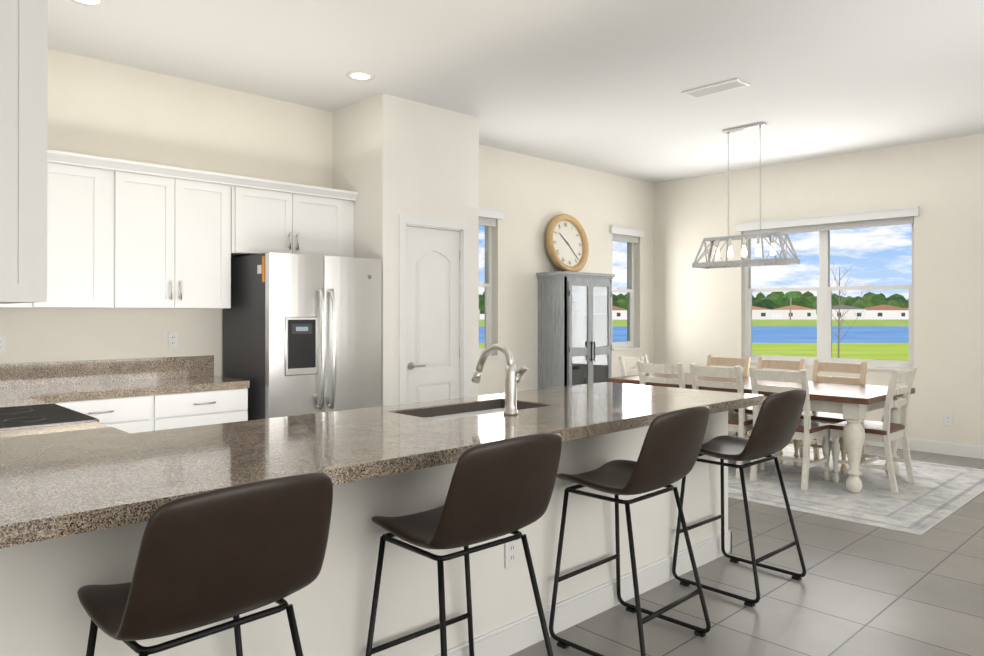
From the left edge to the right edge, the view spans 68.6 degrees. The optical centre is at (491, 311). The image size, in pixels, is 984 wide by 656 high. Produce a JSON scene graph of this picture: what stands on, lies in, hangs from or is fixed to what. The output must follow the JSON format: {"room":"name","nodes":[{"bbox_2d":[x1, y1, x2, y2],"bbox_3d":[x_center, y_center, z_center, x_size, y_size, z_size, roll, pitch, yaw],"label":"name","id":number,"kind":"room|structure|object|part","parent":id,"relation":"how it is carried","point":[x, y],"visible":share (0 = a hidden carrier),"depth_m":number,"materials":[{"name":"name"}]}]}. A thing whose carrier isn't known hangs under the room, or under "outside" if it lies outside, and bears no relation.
{"room":"dining room","nodes":[
{"label":"dining room","id":0,"kind":"room"},
{"bbox_2d":[0,0,51,307],"bbox_3d":[-1.755,-0.579,2.413,0.363,1.100,0.465,0,0,-44],"label":"upper cabinet","id":1,"kind":"object","parent":0,"relation":"attached to","point":[25,172],"depth_m":2.33,"materials":[{"name":"wood"}]},
{"bbox_2d":[0,49,653,395],"bbox_3d":[-2.021,-0.149,5.630,11.750,3.100,0.200,0,0,-44],"label":"wall","id":2,"kind":"structure","parent":0,"point":[99,108],"depth_m":5.59,"materials":[{"name":"paint"}]},
{"bbox_2d":[0,335,5,353],"bbox_3d":[-3.063,0.207,4.476,0.072,0.116,0.008,0,0,-44],"label":"electrical outlet","id":3,"kind":"object","parent":2,"relation":"attached to","point":[2,344],"visible":1,"depth_m":4.49,"materials":[{"name":"white plastic"}]},
{"bbox_2d":[52,160,111,307],"bbox_3d":[-2.712,-0.462,4.580,0.419,0.880,0.350,0,0,-44],"label":"upper cabinet","id":4,"kind":"object","parent":2,"relation":"attached to","point":[81,196],"depth_m":4.49,"materials":[{"name":"wood"}]},
{"bbox_2d":[0,356,214,387],"bbox_3d":[-2.815,0.403,4.700,2.016,0.150,0.030,0,0,-44],"label":"backsplash","id":5,"kind":"structure","parent":2,"relation":"attached to","point":[83,371],"depth_m":4.85,"materials":[{"name":"brown stone"}]},
{"bbox_2d":[168,332,177,347],"bbox_3d":[-2.304,0.210,5.208,0.072,0.116,0.008,0,0,-44],"label":"electrical outlet","id":6,"kind":"object","parent":2,"relation":"attached to","point":[172,339],"visible":1,"depth_m":5.21,"materials":[{"name":"white plastic"}]},
{"bbox_2d":[112,168,235,308],"bbox_3d":[-2.272,-0.461,5.004,0.803,0.880,0.350,0,0,-44],"label":"upper cabinet","id":7,"kind":"object","parent":2,"relation":"attached to","point":[174,240],"depth_m":4.86,"materials":[{"name":"wood"}]},
{"bbox_2d":[236,184,355,256],"bbox_3d":[-1.607,-0.659,5.645,1.030,0.480,0.350,0,0,-44],"label":"upper cabinet","id":8,"kind":"object","parent":2,"relation":"attached to","point":[267,221],"depth_m":5.49,"materials":[{"name":"wood"}]},
{"bbox_2d":[479,207,503,357],"bbox_3d":[-0.188,-0.288,7.331,0.690,1.531,0.195,0,0,-44],"label":"window","id":9,"kind":"structure","parent":2,"relation":"in","point":[488,217],"depth_m":7.52,"materials":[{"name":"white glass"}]},
{"bbox_2d":[610,225,644,349],"bbox_3d":[1.655,-0.282,9.107,0.690,1.531,0.195,0,0,-44],"label":"window","id":10,"kind":"structure","parent":2,"relation":"in","point":[624,234],"depth_m":9.25,"materials":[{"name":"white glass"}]},
{"bbox_2d":[0,411,727,655],"bbox_3d":[-1.240,0.954,1.768,7.120,0.869,0.140,0,0,-44],"label":"island base","id":11,"kind":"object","parent":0,"point":[43,612],"depth_m":2.53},
{"bbox_2d":[0,382,763,548],"bbox_3d":[-0.179,0.498,3.195,3.724,0.050,1.100,0,0,-44],"label":"countertop","id":12,"kind":"structure","parent":11,"relation":"on","point":[50,489],"depth_m":2.45,"materials":[{"name":"brown stone"}]},
{"bbox_2d":[400,400,539,419],"bbox_3d":[-0.087,0.613,3.526,0.784,0.266,0.414,0,0,-44],"label":"sink","id":13,"kind":"object","parent":12,"relation":"in","point":[442,411],"depth_m":3.69,"materials":[{"name":"metal"}]},
{"bbox_2d":[471,344,527,415],"bbox_3d":[0.025,0.312,3.386,0.093,0.323,0.314,0,0,-44],"label":"faucet","id":14,"kind":"object","parent":12,"relation":"on","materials":[{"name":"silver metal"}]},
{"bbox_2d":[505,540,517,568],"bbox_3d":[0.080,0.982,2.934,0.072,0.116,0.008,0,0,-44],"label":"outlet","id":15,"kind":"object","parent":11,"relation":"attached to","point":[511,553],"visible":0.94,"depth_m":2.93,"materials":[{"name":"white plastic"}]},
{"bbox_2d":[434,530,731,655],"bbox_3d":[0.061,1.331,2.913,3.684,0.122,0.014,0,0,-44],"label":"baseboard","id":16,"kind":"structure","parent":11,"relation":"attached to","point":[511,638],"depth_m":3.26,"materials":[{"name":"white wood"}]},
{"bbox_2d":[332,93,478,405],"bbox_3d":[-0.737,-0.147,6.221,1.020,3.100,0.730,0,0,-44],"label":"wall","id":17,"kind":"structure","parent":0,"point":[394,158],"depth_m":5.84,"materials":[{"name":"beige paint"}]},
{"bbox_2d":[399,215,468,403],"bbox_3d":[-0.481,0.320,5.975,0.740,2.165,0.098,0,0,-44],"label":"door","id":18,"kind":"structure","parent":17,"relation":"attached to","point":[433,309],"depth_m":5.98,"materials":[{"name":"white wood"}]},
{"bbox_2d":[48,0,983,182],"bbox_3d":[1.189,-1.770,2.305,11.750,0.120,9.450,0,0,-44],"label":"ceiling","id":19,"kind":"structure","parent":0,"point":[600,85],"depth_m":4.95,"materials":[{"name":"white paint"}]},
{"bbox_2d":[70,0,106,6],"bbox_3d":[-2.212,-1.701,3.923,0.204,0.005,0.204,0,0,-44],"label":"recessed light","id":20,"kind":"object","parent":19,"relation":"in","point":[94,3],"visible":1,"depth_m":3.97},
{"bbox_2d":[346,71,374,80],"bbox_3d":[-0.950,-1.697,5.208,0.204,0.005,0.204,0,0,-44],"label":"recessed light","id":21,"kind":"object","parent":19,"relation":"in","point":[360,76],"visible":1,"depth_m":5.21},
{"bbox_2d":[682,78,749,98],"bbox_3d":[1.700,-1.692,5.485,0.200,0.013,0.460,0,0,-44],"label":"ceiling vent","id":22,"kind":"object","parent":19,"relation":"in","point":[719,87],"visible":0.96,"depth_m":5.46,"materials":[{"name":"white metal"}]},
{"bbox_2d":[692,122,800,268],"bbox_3d":[2.315,-1.054,6.617,0.295,1.283,0.924,0,0,-44],"label":"chandelier","id":23,"kind":"object","parent":19,"relation":"hanging from","point":[709,264],"visible":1,"depth_m":6.55,"materials":[{"name":"silver metal"}]},
{"bbox_2d":[510,431,983,655],"bbox_3d":[1.189,1.450,2.294,11.750,0.120,9.450,0,0,-44],"label":"floor","id":24,"kind":"structure","parent":0,"point":[858,589],"depth_m":3.51,"materials":[{"name":"tile"}]},
{"bbox_2d":[64,404,111,423],"bbox_3d":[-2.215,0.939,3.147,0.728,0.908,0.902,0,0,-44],"label":"base cabinet","id":25,"kind":"object","parent":24,"relation":"on","point":[102,421],"depth_m":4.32,"materials":[{"name":"wood"}]},
{"bbox_2d":[44,392,155,431],"bbox_3d":[-2.582,0.963,4.482,0.695,0.869,0.665,0,0,-44],"label":"base cabinet","id":26,"kind":"object","parent":24,"relation":"on","point":[130,413],"depth_m":4.41,"materials":[{"name":"wood"}]},
{"bbox_2d":[0,388,123,447],"bbox_3d":[-2.468,0.496,3.403,0.716,0.056,2.378,0,0,-44],"label":"countertop","id":27,"kind":"structure","parent":26,"relation":"on","point":[23,419],"depth_m":3.03,"materials":[{"name":"brown stone"}]},
{"bbox_2d":[156,384,249,427],"bbox_3d":[-2.119,0.964,4.961,0.637,0.869,0.618,0,0,-44],"label":"base cabinet","id":28,"kind":"object","parent":24,"relation":"on","point":[205,405],"depth_m":4.73,"materials":[{"name":"wood"}]},
{"bbox_2d":[12,376,249,399],"bbox_3d":[-2.360,0.503,4.730,1.318,0.050,0.618,0,0,-44],"label":"countertop","id":29,"kind":"structure","parent":28,"relation":"on","point":[170,383],"depth_m":4.58,"materials":[{"name":"brown stone"}]},
{"bbox_2d":[77,473,332,655],"bbox_3d":[-0.709,0.883,1.782,0.551,1.011,0.528,0,0,44],"label":"stool","id":30,"kind":"object","parent":24,"relation":"on","point":[214,556],"visible":1,"depth_m":1.61,"materials":[{"name":"leather"}]},
{"bbox_3d":[-0.724,1.069,1.796,0.479,0.639,0.528,0,0,44],"label":"frame","id":31,"kind":"part","parent":30,"relation":"part of","materials":[{"name":"black metal"}]},
{"bbox_2d":[223,252,381,420],"bbox_3d":[-1.412,0.501,5.463,0.932,1.800,0.822,0,0,-44],"label":"fridge","id":32,"kind":"object","parent":24,"relation":"on","point":[302,334],"visible":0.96,"depth_m":5.15,"materials":[{"name":"metal"}]},
{"bbox_2d":[365,433,561,655],"bbox_3d":[-0.085,0.885,2.383,0.528,1.011,0.551,0,0,-43],"label":"stool","id":33,"kind":"object","parent":24,"relation":"on","point":[499,488],"visible":1,"depth_m":2.23,"materials":[{"name":"leather"}]},
{"bbox_3d":[-0.099,1.071,2.398,0.528,0.639,0.479,0,0,-43],"label":"frame","id":34,"kind":"part","parent":33,"relation":"part of","materials":[{"name":"black metal"}]},
{"bbox_3d":[-0.084,0.562,2.383,0.507,0.381,0.566,0,0,-43],"label":"seat","id":35,"kind":"part","parent":33,"relation":"part of","materials":[{"name":"leather"}]},
{"bbox_2d":[536,271,614,388],"bbox_3d":[0.949,0.494,8.029,0.856,1.830,0.457,0,0,-44],"label":"display cabinet","id":36,"kind":"object","parent":24,"relation":"on","point":[574,330],"visible":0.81,"depth_m":7.86,"materials":[{"name":"grey wood"}]},
{"bbox_2d":[546,214,588,271],"bbox_3d":[0.859,-0.764,8.141,0.670,0.670,0.075,0,-8,-44],"label":"clock","id":37,"kind":"object","parent":36,"relation":"on","point":[567,245],"visible":1,"depth_m":8.13,"materials":[{"name":"brown wood"}]},
{"bbox_2d":[549,406,710,655],"bbox_3d":[0.601,0.887,3.044,0.551,1.011,0.528,0,0,45],"label":"stool","id":38,"kind":"object","parent":24,"relation":"on","point":[670,448],"visible":0.98,"depth_m":2.92,"materials":[{"name":"leather"}]},
{"bbox_3d":[0.602,0.564,3.044,0.566,0.381,0.507,0,0,45],"label":"seat","id":39,"kind":"part","parent":38,"relation":"part of","materials":[{"name":"leather"}]},
{"bbox_2d":[672,389,805,606],"bbox_3d":[1.291,0.889,3.709,0.528,1.011,0.551,0,0,-43],"label":"stool","id":40,"kind":"object","parent":24,"relation":"on","point":[776,423],"visible":0.96,"depth_m":3.57,"materials":[{"name":"leather"}]},
{"bbox_3d":[1.292,0.566,3.709,0.507,0.381,0.566,0,0,-43],"label":"seat","id":41,"kind":"part","parent":40,"relation":"part of","materials":[{"name":"leather"}]},
{"bbox_2d":[728,444,983,534],"bbox_3d":[2.406,1.400,6.558,2.489,0.009,3.349,0,0,-44],"label":"rug","id":42,"kind":"object","parent":24,"relation":"on","point":[934,495],"visible":0.38,"depth_m":5.54,"materials":[{"name":"grey fabric"}]},
{"bbox_2d":[618,354,650,375],"bbox_3d":[1.636,0.930,7.358,0.490,0.943,0.508,0,0,-44],"label":"chair","id":43,"kind":"object","parent":42,"relation":"on","point":[628,361],"visible":0.08,"depth_m":7.47,"materials":[{"name":"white wood"}]},
{"bbox_2d":[637,360,684,387],"bbox_3d":[1.688,0.928,6.715,0.508,0.943,0.490,0,0,-44],"label":"chair","id":44,"kind":"object","parent":42,"relation":"on","point":[661,368],"visible":0.19,"depth_m":6.53,"materials":[{"name":"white wood"}]},
{"bbox_2d":[690,363,764,478],"bbox_3d":[2.070,0.927,6.318,0.508,0.943,0.490,0,0,-44],"label":"chair","id":45,"kind":"object","parent":42,"relation":"on","point":[741,422],"visible":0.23,"depth_m":6.11,"materials":[{"name":"white wood"}]},
{"bbox_2d":[707,355,750,435],"bbox_3d":[2.277,0.930,7.282,0.508,0.943,0.490,0,0,-43],"label":"chair","id":46,"kind":"object","parent":42,"relation":"on","point":[724,361],"visible":0.06,"depth_m":7.38,"materials":[{"name":"brown wood"}]},
{"bbox_2d":[607,373,914,492],"bbox_3d":[2.364,1.025,6.602,1.120,0.742,2.400,0,0,-44],"label":"table","id":47,"kind":"object","parent":42,"relation":"on","point":[852,403],"visible":0.38,"depth_m":5.74,"materials":[{"name":"beige paint"}]},
{"bbox_2d":[734,357,805,463],"bbox_3d":[2.659,0.929,6.886,0.508,0.943,0.490,0,0,-42],"label":"chair","id":48,"kind":"object","parent":42,"relation":"on","point":[782,364],"visible":0.23,"depth_m":6.97,"materials":[{"name":"brown wood"}]},
{"bbox_2d":[749,366,831,489],"bbox_3d":[2.451,0.925,5.923,0.508,0.943,0.490,0,0,-43],"label":"chair","id":49,"kind":"object","parent":42,"relation":"on","point":[808,430],"visible":0.65,"depth_m":5.77,"materials":[{"name":"white wood"}]},
{"bbox_2d":[793,360,866,473],"bbox_3d":[3.041,0.927,6.490,0.508,0.943,0.490,0,0,-43],"label":"chair","id":50,"kind":"object","parent":42,"relation":"on","point":[834,418],"visible":0.56,"depth_m":6.52,"materials":[{"name":"brown wood"}]},
{"bbox_2d":[829,367,916,492],"bbox_3d":[3.092,0.925,5.847,0.490,0.943,0.508,0,0,-44],"label":"chair","id":51,"kind":"object","parent":42,"relation":"on","point":[886,431],"visible":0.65,"depth_m":5.75,"materials":[{"name":"white wood"}]},
{"bbox_2d":[654,133,983,445],"bbox_3d":[5.416,-0.147,6.235,0.200,3.100,9.250,0,0,-44],"label":"wall","id":52,"kind":"structure","parent":0,"point":[699,315],"depth_m":7.53,"materials":[{"name":"paint"}]},
{"bbox_2d":[735,206,918,370],"bbox_3d":[3.661,-0.221,7.988,0.195,1.661,1.950,0,0,-44],"label":"window","id":53,"kind":"structure","parent":52,"relation":"in","point":[823,225],"depth_m":7.99,"materials":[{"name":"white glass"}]},
{"bbox_2d":[751,430,983,458],"bbox_3d":[5.259,1.342,6.239,0.014,0.122,9.020,0,0,-44],"label":"baseboard","id":54,"kind":"structure","parent":52,"relation":"attached to","point":[939,447],"depth_m":7.10,"materials":[{"name":"white wood"}]},
{"bbox_2d":[944,414,951,425],"bbox_3d":[4.469,1.066,7.061,0.008,0.116,0.072,0,0,-44],"label":"electrical outlet","id":55,"kind":"object","parent":52,"relation":"attached to","point":[947,419],"visible":1,"depth_m":7.06,"materials":[{"name":"white plastic"}]},
{"label":"outside","id":56,"kind":"structure","parent":0,"visible":0},
{"bbox_2d":[479,319,909,368],"bbox_3d":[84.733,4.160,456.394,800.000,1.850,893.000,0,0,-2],"label":"ground","id":57,"kind":"structure","parent":56,"point":[876,339],"depth_m":107.83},
{"bbox_2d":[479,262,908,357],"bbox_3d":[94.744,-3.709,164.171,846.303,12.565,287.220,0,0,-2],"label":"trees","id":58,"kind":"object","parent":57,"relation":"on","point":[775,300],"depth_m":264.24,"materials":[{"name":"green plant"}]},
{"bbox_2d":[479,304,908,319],"bbox_3d":[96.537,0.097,240.265,489.918,5.252,22.328,0,0,-2],"label":"houses","id":59,"kind":"structure","parent":57,"relation":"on","point":[883,312],"depth_m":233.76}
]}

